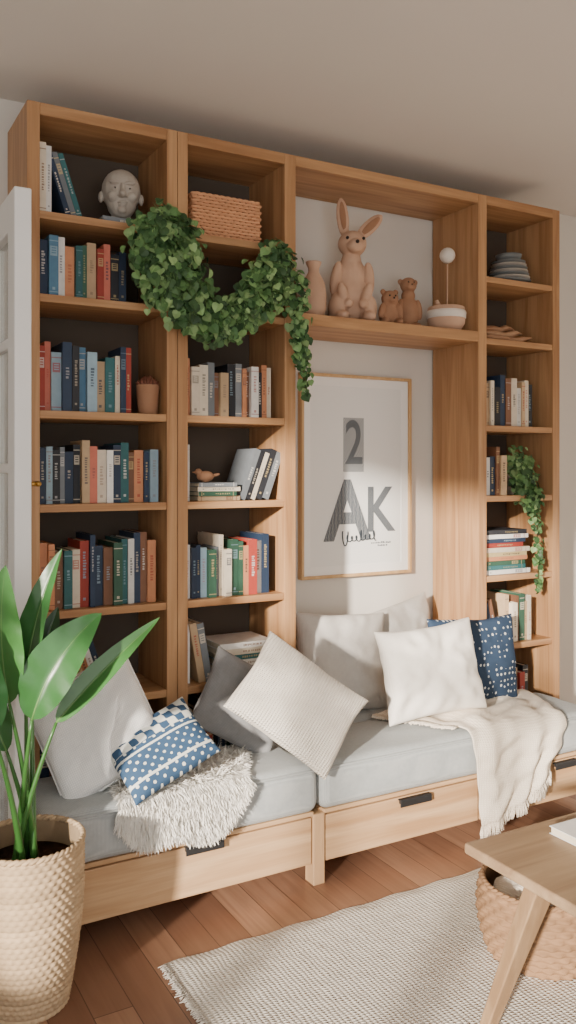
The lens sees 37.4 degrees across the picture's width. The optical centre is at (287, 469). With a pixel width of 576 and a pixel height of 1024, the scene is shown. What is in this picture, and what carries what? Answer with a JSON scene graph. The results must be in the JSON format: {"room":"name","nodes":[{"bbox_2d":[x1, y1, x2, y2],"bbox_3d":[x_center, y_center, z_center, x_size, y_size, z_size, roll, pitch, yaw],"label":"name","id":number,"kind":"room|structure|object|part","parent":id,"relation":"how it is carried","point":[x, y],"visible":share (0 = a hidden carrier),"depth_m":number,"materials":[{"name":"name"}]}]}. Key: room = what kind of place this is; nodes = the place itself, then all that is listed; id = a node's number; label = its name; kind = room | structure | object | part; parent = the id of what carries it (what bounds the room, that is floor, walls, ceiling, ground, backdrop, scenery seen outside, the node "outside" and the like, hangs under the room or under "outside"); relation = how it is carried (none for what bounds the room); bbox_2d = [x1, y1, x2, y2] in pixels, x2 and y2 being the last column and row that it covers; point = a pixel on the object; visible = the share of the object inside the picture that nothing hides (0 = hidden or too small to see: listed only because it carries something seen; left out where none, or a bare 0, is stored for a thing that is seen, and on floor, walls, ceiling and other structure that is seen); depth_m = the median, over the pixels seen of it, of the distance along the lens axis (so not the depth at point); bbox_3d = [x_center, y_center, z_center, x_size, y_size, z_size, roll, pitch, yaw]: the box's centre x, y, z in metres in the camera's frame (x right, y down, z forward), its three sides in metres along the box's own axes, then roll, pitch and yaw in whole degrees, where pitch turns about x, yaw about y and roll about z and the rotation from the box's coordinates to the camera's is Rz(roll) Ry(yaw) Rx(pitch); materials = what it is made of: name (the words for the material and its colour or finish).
{"room":"living room","nodes":[
{"label":"living room","id":0,"kind":"room"},
{"bbox_2d":[0,0,575,216],"bbox_3d":[0.914,-1.365,1.455,5.620,0.100,4.840,0,0,-29],"label":"ceiling","id":1,"kind":"structure","parent":0,"point":[474,96],"depth_m":2.83,"materials":[{"name":"paint"}]},
{"bbox_2d":[0,98,575,703],"bbox_3d":[-0.294,0.043,3.483,5.500,2.715,0.120,0,0,-29],"label":"wall","id":2,"kind":"structure","parent":0,"point":[401,247],"depth_m":3.89,"materials":[{"name":"paint"}]},
{"bbox_2d":[0,186,40,820],"bbox_3d":[-0.890,0.292,2.689,0.083,2.185,0.640,0,0,-29],"label":"door","id":3,"kind":"structure","parent":2,"relation":"in","point":[15,211],"depth_m":2.41,"materials":[{"name":"white paint"}]},
{"bbox_3d":[-0.906,0.215,2.680,0.006,1.810,0.460,0,0,-29],"label":"glass pane","id":4,"kind":"part","parent":3,"relation":"part of","materials":[{"name":"glass"}]},
{"bbox_3d":[-0.744,0.040,2.476,0.036,0.100,0.075,0,0,-29],"label":"handle","id":5,"kind":"part","parent":3,"relation":"part of","materials":[{"name":"gold metal"}]},
{"bbox_2d":[298,372,411,579],"bbox_3d":[0.301,0.025,3.727,0.578,0.877,0.033,0,0,-29],"label":"framed print","id":6,"kind":"object","parent":2,"relation":"attached to","point":[355,431],"visible":1,"depth_m":3.71,"materials":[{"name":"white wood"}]},
{"bbox_2d":[38,794,575,1023],"bbox_3d":[0.862,1.440,1.425,5.740,0.080,4.840,0,0,-29],"label":"floor","id":7,"kind":"structure","parent":0,"point":[118,979],"depth_m":2.68,"materials":[{"name":"brown wood"}]},
{"bbox_2d":[0,549,159,1023],"bbox_3d":[-0.619,0.805,2.272,0.552,1.190,0.294,0,0,-29],"label":"potted plant","id":8,"kind":"object","parent":7,"relation":"on","point":[42,862],"visible":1,"depth_m":2.17,"materials":[{"name":"green plant"}]},
{"bbox_2d":[8,100,559,778],"bbox_3d":[0.130,0.102,3.463,2.401,2.595,0.310,0,0,-29],"label":"bookcase","id":9,"kind":"object","parent":7,"relation":"on","point":[166,164],"visible":0.52,"depth_m":3.29,"materials":[{"name":"brown wood"}]},
{"bbox_2d":[40,748,51,778],"bbox_3d":[-0.728,0.992,2.957,0.319,0.214,0.220,0,0,-29],"label":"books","id":10,"kind":"object","parent":9,"relation":"in","point":[45,772],"visible":0.02,"depth_m":2.80,"materials":[{"name":"blue paper"}]},
{"bbox_2d":[40,234,125,301],"bbox_3d":[-0.733,-0.677,2.943,0.295,0.203,0.198,0,0,-29],"label":"books","id":11,"kind":"object","parent":9,"relation":"in","point":[85,271],"visible":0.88,"depth_m":2.86,"materials":[{"name":"multicoloured paper"}]},
{"bbox_2d":[40,141,125,222],"bbox_3d":[-0.688,-0.962,2.959,0.391,0.232,0.181,0,0,-29],"label":"books","id":12,"kind":"object","parent":9,"relation":"in","point":[57,193],"visible":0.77,"depth_m":2.83,"materials":[{"name":"paper"}]},
{"bbox_2d":[98,169,143,218],"bbox_3d":[-0.584,-0.956,2.990,0.145,0.199,0.158,0,0,-44],"label":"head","id":13,"kind":"object","parent":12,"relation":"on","point":[120,191],"visible":0.91,"depth_m":2.94},
{"bbox_2d":[40,341,130,412],"bbox_3d":[-0.726,-0.311,2.953,0.318,0.231,0.209,0,0,-29],"label":"books","id":14,"kind":"object","parent":9,"relation":"in","point":[72,378],"visible":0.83,"depth_m":2.87,"materials":[{"name":"multicoloured paper"}]},
{"bbox_2d":[77,641,97,673],"bbox_3d":[-0.760,0.672,2.934,0.240,0.194,0.191,0,0,-29],"label":"books","id":15,"kind":"object","parent":9,"relation":"in","point":[91,655],"visible":0.06,"depth_m":2.87,"materials":[{"name":"paper"}]},
{"bbox_2d":[40,529,155,609],"bbox_3d":[-0.691,0.340,2.980,0.406,0.246,0.220,0,0,-29],"label":"books","id":16,"kind":"object","parent":9,"relation":"in","point":[120,569],"visible":0.91,"depth_m":2.91,"materials":[{"name":"multicoloured paper"}]},
{"bbox_2d":[40,440,157,503],"bbox_3d":[-0.686,0.006,2.978,0.412,0.212,0.214,0,0,-29],"label":"books","id":17,"kind":"object","parent":9,"relation":"in","point":[76,472],"visible":0.98,"depth_m":2.89,"materials":[{"name":"multicoloured paper"}]},
{"bbox_2d":[135,375,158,413],"bbox_3d":[-0.496,-0.266,3.013,0.083,0.142,0.082,0,0,-29],"label":"potted succulent","id":18,"kind":"object","parent":9,"relation":"on","point":[147,389],"visible":0.95,"depth_m":2.98,"materials":[{"name":"orange ceramic"}]},
{"bbox_2d":[188,695,232,746],"bbox_3d":[-0.293,0.982,3.199,0.279,0.234,0.215,0,0,-29],"label":"books","id":19,"kind":"object","parent":9,"relation":"in","point":[217,740],"visible":0.05,"depth_m":3.11,"materials":[{"name":"black paper"}]},
{"bbox_2d":[120,198,313,401],"bbox_3d":[-0.226,-0.587,3.006,0.763,0.667,0.186,0,0,-32],"label":"ivy garland","id":20,"kind":"object","parent":9,"relation":"attached to","point":[168,256],"visible":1,"depth_m":2.93,"materials":[{"name":"green plant"}]},
{"bbox_2d":[188,191,261,241],"bbox_3d":[-0.266,-0.923,3.192,0.282,0.157,0.191,0,0,-29],"label":"wicker box","id":21,"kind":"object","parent":9,"relation":"on","point":[220,216],"visible":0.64,"depth_m":3.11,"materials":[{"name":"brown wicker"}]},
{"bbox_2d":[188,617,266,682],"bbox_3d":[-0.251,0.660,3.211,0.365,0.219,0.202,0,0,-29],"label":"books","id":22,"kind":"object","parent":9,"relation":"in","point":[247,646],"visible":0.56,"depth_m":3.12,"materials":[{"name":"paper"}]},
{"bbox_2d":[188,531,268,598],"bbox_3d":[-0.267,0.351,3.216,0.342,0.225,0.220,0,0,-29],"label":"books","id":23,"kind":"object","parent":9,"relation":"in","point":[219,565],"visible":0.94,"depth_m":3.14,"materials":[{"name":"multicoloured paper"}]},
{"bbox_2d":[188,358,270,417],"bbox_3d":[-0.260,-0.299,3.215,0.354,0.207,0.208,0,0,-29],"label":"books","id":24,"kind":"object","parent":9,"relation":"in","point":[230,390],"visible":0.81,"depth_m":3.14,"materials":[{"name":"white paper"}]},
{"bbox_2d":[188,445,279,500],"bbox_3d":[-0.235,0.011,3.218,0.400,0.204,0.199,0,0,-29],"label":"books","id":25,"kind":"object","parent":9,"relation":"in","point":[252,475],"visible":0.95,"depth_m":3.19,"materials":[{"name":"grey paper"}]},
{"bbox_2d":[192,468,219,481],"bbox_3d":[-0.301,0.020,3.123,0.111,0.051,0.040,0,0,-29],"label":"bird figurine","id":26,"kind":"object","parent":25,"relation":"on","point":[204,476],"visible":1,"depth_m":3.10,"materials":[{"name":"brown ceramic"}]},
{"bbox_2d":[304,260,325,314],"bbox_3d":[0.103,-0.718,3.419,0.104,0.236,0.104,0,0,-29],"label":"clay vase","id":27,"kind":"object","parent":9,"relation":"on","point":[317,299],"visible":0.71,"depth_m":3.38,"materials":[{"name":"beige ceramic"}]},
{"bbox_2d":[328,198,382,319],"bbox_3d":[0.269,-0.864,3.501,0.220,0.529,0.232,0,0,30],"label":"rabbit figurine","id":28,"kind":"object","parent":9,"relation":"on","point":[351,285],"visible":0.87,"depth_m":3.48,"materials":[{"name":"beige ceramic"}]},
{"bbox_2d":[378,289,402,322],"bbox_3d":[0.426,-0.678,3.551,0.112,0.156,0.108,0,0,-14],"label":"bear figurine","id":29,"kind":"object","parent":9,"relation":"on","point":[390,310],"visible":0.88,"depth_m":3.53,"materials":[{"name":"brown ceramic"}]},
{"bbox_2d":[398,277,421,324],"bbox_3d":[0.519,-0.713,3.658,0.120,0.231,0.105,0,0,-14],"label":"figurine","id":30,"kind":"object","parent":9,"relation":"on","point":[412,308],"visible":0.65,"depth_m":3.64,"materials":[{"name":"brown ceramic"}]},
{"bbox_2d":[426,248,466,328],"bbox_3d":[0.689,-0.784,3.703,0.174,0.369,0.174,0,0,-29],"label":"ceramic bowl","id":31,"kind":"object","parent":9,"relation":"on","point":[453,316],"visible":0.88,"depth_m":3.64,"materials":[{"name":"beige ceramic"}]},
{"bbox_2d":[487,447,506,494],"bbox_3d":[0.870,0.005,3.843,0.141,0.216,0.189,0,0,-29],"label":"books","id":32,"kind":"object","parent":9,"relation":"in","point":[496,463],"visible":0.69,"depth_m":3.78,"materials":[{"name":"paper"}]},
{"bbox_2d":[487,527,529,574],"bbox_3d":[0.934,0.365,3.869,0.277,0.196,0.189,0,0,-29],"label":"books","id":33,"kind":"object","parent":9,"relation":"in","point":[506,551],"visible":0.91,"depth_m":3.79,"materials":[{"name":"multicoloured paper"}]},
{"bbox_2d":[487,588,530,641],"bbox_3d":[0.926,0.664,3.873,0.303,0.210,0.197,0,0,-29],"label":"books","id":34,"kind":"object","parent":9,"relation":"in","point":[500,602],"visible":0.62,"depth_m":3.84,"materials":[{"name":"paper"}]},
{"bbox_2d":[487,375,531,426],"bbox_3d":[0.939,-0.309,3.888,0.305,0.227,0.209,0,0,-29],"label":"books","id":35,"kind":"object","parent":9,"relation":"in","point":[509,400],"visible":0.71,"depth_m":3.80,"materials":[{"name":"multicoloured paper"}]},
{"bbox_2d":[488,252,530,281],"bbox_3d":[1.011,-0.914,3.895,0.200,0.138,0.200,0,0,-29],"label":"plates","id":36,"kind":"object","parent":9,"relation":"on","point":[509,265],"visible":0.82,"depth_m":3.83,"materials":[{"name":"grey ceramic"}]},
{"bbox_2d":[487,325,531,341],"bbox_3d":[0.974,-0.613,3.874,0.315,0.090,0.152,0,0,-29],"label":"driftwood pieces","id":37,"kind":"object","parent":9,"relation":"on","point":[505,332],"visible":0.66,"depth_m":3.82,"materials":[{"name":"brown wood"}]},
{"bbox_2d":[516,662,527,690],"bbox_3d":[0.928,0.985,3.881,0.278,0.229,0.204,0,0,-29],"label":"books","id":38,"kind":"object","parent":9,"relation":"in","point":[521,668],"visible":0.06,"depth_m":3.86,"materials":[{"name":"paper"}]},
{"bbox_2d":[507,445,545,593],"bbox_3d":[1.078,0.221,3.864,0.185,0.670,0.202,0,0,17],"label":"pothos","id":39,"kind":"object","parent":9,"relation":"on","point":[520,479],"visible":0.98,"depth_m":3.81,"materials":[{"name":"green plant"}]},
{"bbox_2d":[81,750,575,924],"bbox_3d":[0.150,1.275,3.262,2.346,0.250,0.669,0,0,-29],"label":"storage bench","id":40,"kind":"object","parent":7,"relation":"on","point":[120,884],"visible":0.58,"depth_m":2.82,"materials":[{"name":"brown wood"}]},
{"bbox_2d":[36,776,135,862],"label":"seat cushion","id":41,"kind":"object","parent":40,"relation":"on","point":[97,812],"depth_m":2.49,"materials":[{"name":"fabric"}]},
{"bbox_2d":[34,659,153,798],"bbox_3d":[-0.598,0.811,2.670,0.489,0.473,0.226,0,0,-19],"label":"throw pillow","id":42,"kind":"object","parent":41,"relation":"on","point":[78,757],"visible":0.52,"depth_m":2.59,"materials":[{"name":"white fabric"}]},
{"bbox_3d":[-0.263,1.179,2.661,0.130,0.027,0.025,0,0,-29],"label":"handle","id":43,"kind":"part","parent":40,"relation":"part of","materials":[{"name":"black metal"}]},
{"bbox_2d":[229,742,315,829],"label":"seat cushion","id":44,"kind":"object","parent":40,"relation":"on","point":[283,779],"depth_m":2.79,"materials":[{"name":"fabric"}]},
{"bbox_2d":[106,743,257,856],"bbox_3d":[-0.333,1.049,2.748,0.582,0.224,0.373,0,0,-29],"label":"sheepskin throw","id":45,"kind":"object","parent":44,"relation":"on","point":[200,807],"visible":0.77,"depth_m":2.60,"materials":[{"name":"fur"}]},
{"bbox_2d":[111,697,220,805],"bbox_3d":[-0.399,0.865,2.642,0.341,0.246,0.187,0,0,-35],"label":"throw pillow","id":46,"kind":"object","parent":45,"relation":"on","point":[175,743],"visible":0.91,"depth_m":2.59,"materials":[{"name":"blue fabric"}]},
{"bbox_2d":[192,646,273,752],"bbox_3d":[-0.158,0.825,2.993,0.429,0.404,0.138,0,0,-19],"label":"throw pillow","id":47,"kind":"object","parent":44,"relation":"on","point":[227,672],"visible":0.61,"depth_m":2.93,"materials":[{"name":"grey fabric"}]},
{"bbox_2d":[224,631,367,779],"bbox_3d":[0.035,0.793,2.890,0.492,0.455,0.225,0,0,1],"label":"throw pillow","id":48,"kind":"object","parent":44,"relation":"on","point":[285,695],"visible":1,"depth_m":2.83,"materials":[{"name":"white fabric"}]},
{"bbox_2d":[352,708,387,723],"bbox_3d":[0.354,1.064,3.580,0.895,0.168,0.307,0,0,-29],"label":"seat cushion","id":49,"kind":"object","parent":40,"relation":"on","point":[363,715],"visible":0.02,"depth_m":3.42,"materials":[{"name":"fabric"}]},
{"bbox_2d":[296,612,387,708],"bbox_3d":[0.220,0.785,3.487,0.438,0.423,0.184,0,0,-21],"label":"throw pillow","id":50,"kind":"object","parent":49,"relation":"on","point":[345,647],"visible":0.66,"depth_m":3.43,"materials":[{"name":"grey fabric"}]},
{"bbox_2d":[369,591,429,631],"bbox_3d":[0.498,0.766,3.725,0.452,0.441,0.139,0,0,-28],"label":"throw pillow","id":51,"kind":"object","parent":49,"relation":"on","point":[413,613],"visible":0.21,"depth_m":3.71,"materials":[{"name":"grey fabric"}]},
{"bbox_2d":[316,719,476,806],"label":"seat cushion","id":52,"kind":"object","parent":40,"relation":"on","point":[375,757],"depth_m":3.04,"materials":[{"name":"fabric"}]},
{"bbox_2d":[374,617,486,725],"bbox_3d":[0.559,0.780,3.319,0.448,0.366,0.201,0,0,-30],"label":"throw pillow","id":53,"kind":"object","parent":52,"relation":"on","point":[429,671],"visible":1,"depth_m":3.25,"materials":[{"name":"beige fabric"}]},
{"bbox_2d":[371,689,566,838],"bbox_3d":[0.776,1.154,3.375,0.821,0.434,0.422,0,0,-29],"label":"throw blanket","id":54,"kind":"object","parent":52,"relation":"on","point":[516,740],"visible":0.9,"depth_m":3.24,"materials":[{"name":"fabric"}]},
{"bbox_2d":[427,614,517,699],"bbox_3d":[0.777,0.796,3.559,0.473,0.373,0.133,0,0,-24],"label":"throw pillow","id":55,"kind":"object","parent":54,"relation":"on","point":[493,641],"visible":0.49,"depth_m":3.56,"materials":[{"name":"blue fabric"}]},
{"bbox_3d":[0.457,1.188,3.065,0.140,0.027,0.025,0,0,-29],"label":"handle","id":56,"kind":"part","parent":40,"relation":"part of","materials":[{"name":"black metal"}]},
{"bbox_2d":[533,692,575,754],"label":"seat cushion","id":57,"kind":"object","parent":40,"relation":"on","point":[568,709],"depth_m":3.44,"materials":[{"name":"fabric"}]},
{"bbox_3d":[1.119,1.188,3.438,0.120,0.027,0.025,0,0,-29],"label":"handle","id":58,"kind":"part","parent":40,"relation":"part of","materials":[{"name":"black metal"}]},
{"bbox_2d":[158,868,575,1023],"bbox_3d":[1.116,1.393,2.213,2.433,0.014,1.773,0,0,-29],"label":"area rug","id":59,"kind":"object","parent":7,"relation":"on","point":[420,955],"visible":0.71,"depth_m":2.35,"materials":[{"name":"fabric"}]},
{"bbox_2d":[465,812,575,1023],"bbox_3d":[1.075,1.183,2.108,1.092,0.406,0.822,0,0,-29],"label":"coffee table","id":60,"kind":"object","parent":59,"relation":"on","point":[535,859],"visible":1,"depth_m":2.07,"materials":[{"name":"brown wood"}]},
{"bbox_3d":[0.559,1.197,2.067,0.194,0.378,0.070,0,0,0],"label":"leg","id":61,"kind":"part","parent":60,"relation":"part of","materials":[{"name":"brown wood"}]},
{"bbox_2d":[550,818,575,845],"bbox_3d":[0.850,0.968,2.273,0.240,0.021,0.171,0,0,-29],"label":"hardcover book","id":62,"kind":"object","parent":60,"relation":"on","point":[566,830],"visible":1,"depth_m":2.26,"materials":[{"name":"white paper"}]},
{"bbox_2d":[475,864,575,980],"bbox_3d":[0.732,1.279,2.453,0.376,0.214,0.376,0,0,5],"label":"wicker basket","id":63,"kind":"object","parent":59,"relation":"on","point":[552,953],"visible":0.56,"depth_m":2.31,"materials":[{"name":"wicker"}]},
{"bbox_2d":[493,875,555,906],"bbox_3d":[0.732,1.200,2.453,0.270,0.043,0.270,0,0,-29],"label":"folded blanket","id":64,"kind":"object","parent":63,"relation":"on","point":[502,883],"depth_m":2.44,"materials":[{"name":"fabric"}]}
]}

